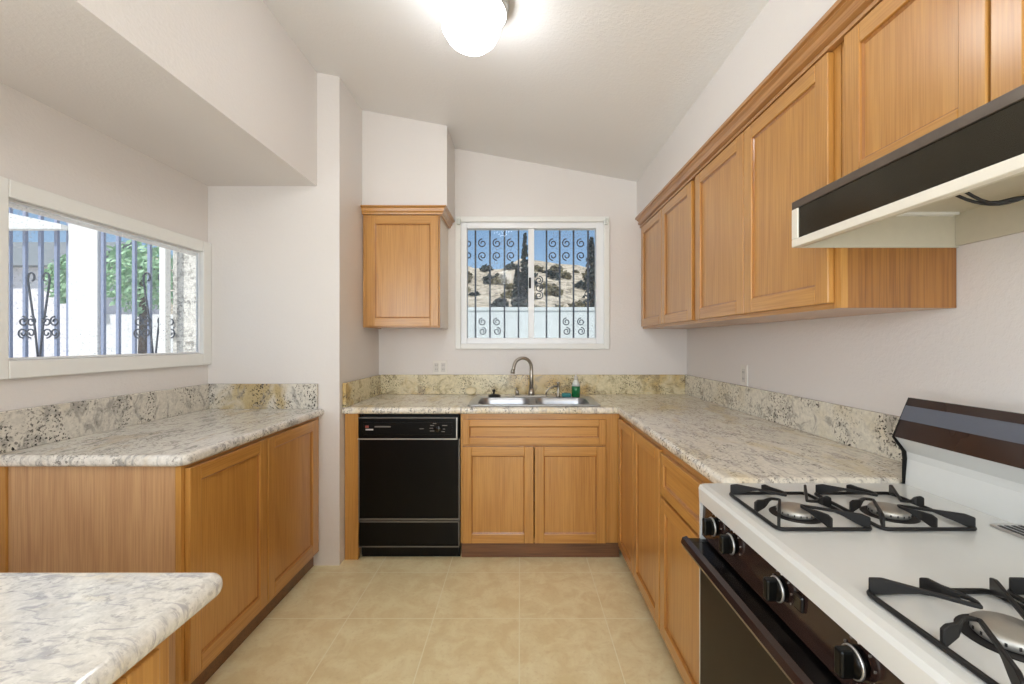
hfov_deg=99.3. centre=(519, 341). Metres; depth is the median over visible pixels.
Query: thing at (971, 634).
burner
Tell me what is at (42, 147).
wall
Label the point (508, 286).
bush
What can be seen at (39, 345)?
iron gate
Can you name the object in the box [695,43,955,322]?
upper cabinet
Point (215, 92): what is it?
soffit
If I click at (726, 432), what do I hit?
countertop
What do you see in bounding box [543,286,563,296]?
bush
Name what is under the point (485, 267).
bush
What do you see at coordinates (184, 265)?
wall
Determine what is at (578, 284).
bush
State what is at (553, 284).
bush
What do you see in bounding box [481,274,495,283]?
bush
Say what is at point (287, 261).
wall partition
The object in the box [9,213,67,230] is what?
beam
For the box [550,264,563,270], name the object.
bush
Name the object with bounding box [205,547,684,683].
floor
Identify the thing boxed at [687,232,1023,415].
wall
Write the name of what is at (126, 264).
leafy tree
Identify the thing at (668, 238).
upper cabinet
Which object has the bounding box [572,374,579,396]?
dish soap bottle
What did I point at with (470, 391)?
scrubber
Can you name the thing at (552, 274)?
bush
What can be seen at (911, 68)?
upper cabinet
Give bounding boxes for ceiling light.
[440,0,508,55]
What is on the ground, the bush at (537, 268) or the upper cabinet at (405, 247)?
the bush at (537, 268)
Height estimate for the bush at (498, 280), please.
1.109 m
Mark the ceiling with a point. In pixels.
(598, 87)
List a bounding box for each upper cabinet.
[360,205,454,328]
[641,180,756,328]
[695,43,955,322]
[842,0,1023,176]
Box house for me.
[13,242,158,356]
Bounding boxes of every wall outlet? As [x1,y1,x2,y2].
[433,361,446,373]
[741,364,747,385]
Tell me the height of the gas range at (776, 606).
1.125 m
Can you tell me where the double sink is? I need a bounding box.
[467,396,600,405]
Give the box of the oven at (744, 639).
[681,536,841,683]
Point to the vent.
(1016, 531)
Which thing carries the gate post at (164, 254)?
on the yard
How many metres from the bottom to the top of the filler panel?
0.873 m
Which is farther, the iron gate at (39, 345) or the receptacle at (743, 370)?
the iron gate at (39, 345)
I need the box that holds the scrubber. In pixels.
[465,387,475,394]
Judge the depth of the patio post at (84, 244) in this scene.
3.37 m
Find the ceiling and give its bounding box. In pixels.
[263,0,768,181]
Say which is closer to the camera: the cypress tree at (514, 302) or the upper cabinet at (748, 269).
the upper cabinet at (748, 269)
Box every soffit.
[0,0,316,185]
[362,110,454,219]
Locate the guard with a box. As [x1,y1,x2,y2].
[468,230,588,337]
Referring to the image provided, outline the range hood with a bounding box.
[792,84,1023,247]
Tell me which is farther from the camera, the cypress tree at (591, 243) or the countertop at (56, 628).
the cypress tree at (591, 243)
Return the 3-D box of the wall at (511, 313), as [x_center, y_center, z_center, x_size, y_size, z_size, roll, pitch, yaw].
[1.390,0.320,9.100,9.220,2.080,0.240,0,0,0]
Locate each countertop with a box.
[0,384,323,466]
[0,573,222,683]
[342,375,901,482]
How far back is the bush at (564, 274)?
46.19 m
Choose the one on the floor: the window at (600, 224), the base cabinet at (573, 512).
the base cabinet at (573, 512)
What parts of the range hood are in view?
lip trim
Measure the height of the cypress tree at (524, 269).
6.202 m
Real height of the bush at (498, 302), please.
0.872 m
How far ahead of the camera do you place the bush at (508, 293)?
34.73 m
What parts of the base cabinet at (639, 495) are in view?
door, frame, door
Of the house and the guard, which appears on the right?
the guard
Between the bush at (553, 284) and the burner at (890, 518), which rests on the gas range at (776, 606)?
the burner at (890, 518)
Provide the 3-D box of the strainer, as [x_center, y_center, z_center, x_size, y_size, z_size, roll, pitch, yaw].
[-0.178,0.354,3.020,0.088,0.050,0.088,0,0,0]
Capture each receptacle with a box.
[434,363,438,371]
[441,363,444,371]
[742,369,744,381]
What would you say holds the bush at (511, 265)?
on the ground
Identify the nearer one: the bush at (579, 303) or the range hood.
the range hood
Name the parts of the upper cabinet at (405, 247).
door, crown, panel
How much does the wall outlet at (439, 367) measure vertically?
0.102 m
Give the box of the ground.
[146,254,593,313]
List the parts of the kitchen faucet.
spout, plate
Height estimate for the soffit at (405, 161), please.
0.643 m
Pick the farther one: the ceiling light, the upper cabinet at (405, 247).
the upper cabinet at (405, 247)
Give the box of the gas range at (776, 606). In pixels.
[681,397,1023,683]
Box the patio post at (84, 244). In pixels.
[68,223,100,355]
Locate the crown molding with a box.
[635,0,882,227]
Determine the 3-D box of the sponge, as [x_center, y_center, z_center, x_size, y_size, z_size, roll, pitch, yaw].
[0.321,0.366,3.010,0.062,0.025,0.050,0,0,0]
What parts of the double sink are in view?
bowl, bowl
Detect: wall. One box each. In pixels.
[0,82,207,410]
[106,314,172,354]
[173,251,195,352]
[379,149,686,500]
[468,307,594,337]
[637,0,836,214]
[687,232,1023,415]
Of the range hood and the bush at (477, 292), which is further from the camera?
the bush at (477, 292)
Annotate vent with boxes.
[990,524,1023,538]
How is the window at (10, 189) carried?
in the wall at (42, 147)
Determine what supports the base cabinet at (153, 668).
on the floor
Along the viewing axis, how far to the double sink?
2.95 m
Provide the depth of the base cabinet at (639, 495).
2.13 m
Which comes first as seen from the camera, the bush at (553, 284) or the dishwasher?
the dishwasher
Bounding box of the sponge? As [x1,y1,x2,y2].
[562,393,570,396]
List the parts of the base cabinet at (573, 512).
door, drawer, door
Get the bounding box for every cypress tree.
[510,266,525,306]
[520,232,527,306]
[582,237,594,306]
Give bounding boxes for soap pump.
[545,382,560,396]
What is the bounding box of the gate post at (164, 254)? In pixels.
[159,247,170,352]
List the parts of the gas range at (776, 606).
post, knob, knob, knob, burner, burner grate, control panel, knob, burner, burner grate, burner grate, backguard panel, burner, burner grate, frame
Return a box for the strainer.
[488,389,500,396]
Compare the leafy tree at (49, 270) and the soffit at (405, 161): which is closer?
the soffit at (405, 161)
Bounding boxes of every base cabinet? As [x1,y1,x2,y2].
[0,416,318,683]
[113,637,168,683]
[461,414,619,556]
[618,416,663,630]
[660,448,711,683]
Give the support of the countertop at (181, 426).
on the base cabinet at (247, 514)
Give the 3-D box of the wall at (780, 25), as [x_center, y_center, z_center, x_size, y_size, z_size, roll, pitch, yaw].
[1.055,-1.056,0.618,0.374,0.268,5.235,0,0,0]
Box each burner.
[769,506,821,523]
[859,505,920,523]
[954,614,1023,662]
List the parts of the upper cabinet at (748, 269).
door, frame, door, panel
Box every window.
[0,176,210,379]
[455,216,609,348]
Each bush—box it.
[468,291,480,295]
[479,264,493,271]
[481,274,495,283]
[491,274,508,284]
[491,297,508,306]
[500,290,512,299]
[503,261,517,269]
[505,283,514,289]
[534,265,543,271]
[539,282,550,288]
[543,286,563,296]
[547,271,558,278]
[547,283,558,289]
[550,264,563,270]
[561,270,571,278]
[568,300,589,306]
[574,280,585,287]
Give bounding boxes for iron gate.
[9,207,67,357]
[101,232,175,354]
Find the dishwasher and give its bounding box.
[358,414,460,555]
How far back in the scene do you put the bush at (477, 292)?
37.15 m
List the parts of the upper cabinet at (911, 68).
frame, door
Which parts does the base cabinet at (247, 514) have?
panel, door, frame, door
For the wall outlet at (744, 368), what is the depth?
2.39 m
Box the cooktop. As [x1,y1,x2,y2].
[699,483,1023,683]
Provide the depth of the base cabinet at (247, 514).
1.53 m
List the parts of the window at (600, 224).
pane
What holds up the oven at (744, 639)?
in the gas range at (776, 606)
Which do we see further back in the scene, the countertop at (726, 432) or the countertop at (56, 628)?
the countertop at (726, 432)
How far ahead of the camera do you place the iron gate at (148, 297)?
3.39 m
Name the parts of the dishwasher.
control panel, trim, access panel, trim, door, trim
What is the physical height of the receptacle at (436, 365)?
0.067 m
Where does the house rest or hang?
on the yard
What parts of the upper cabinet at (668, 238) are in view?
door, frame, door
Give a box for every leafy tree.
[44,254,110,303]
[106,240,172,353]
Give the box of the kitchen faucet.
[511,356,546,396]
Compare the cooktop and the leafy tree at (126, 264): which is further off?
the leafy tree at (126, 264)
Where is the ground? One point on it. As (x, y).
(482, 300)
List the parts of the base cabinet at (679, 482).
door, drawer, frame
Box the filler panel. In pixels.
[345,414,359,559]
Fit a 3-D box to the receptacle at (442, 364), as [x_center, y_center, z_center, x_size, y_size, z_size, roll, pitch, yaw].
[-0.570,0.189,3.226,0.032,0.067,0.003,0,0,0]
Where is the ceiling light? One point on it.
(471, 27)
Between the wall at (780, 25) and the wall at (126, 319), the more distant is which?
the wall at (126, 319)
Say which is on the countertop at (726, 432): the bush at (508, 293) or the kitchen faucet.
the kitchen faucet
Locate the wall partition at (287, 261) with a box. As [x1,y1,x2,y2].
[208,73,378,565]
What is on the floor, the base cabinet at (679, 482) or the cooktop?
the base cabinet at (679, 482)
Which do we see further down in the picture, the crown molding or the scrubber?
the scrubber
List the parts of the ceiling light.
ceiling plate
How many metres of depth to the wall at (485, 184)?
3.23 m
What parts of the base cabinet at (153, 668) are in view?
door, frame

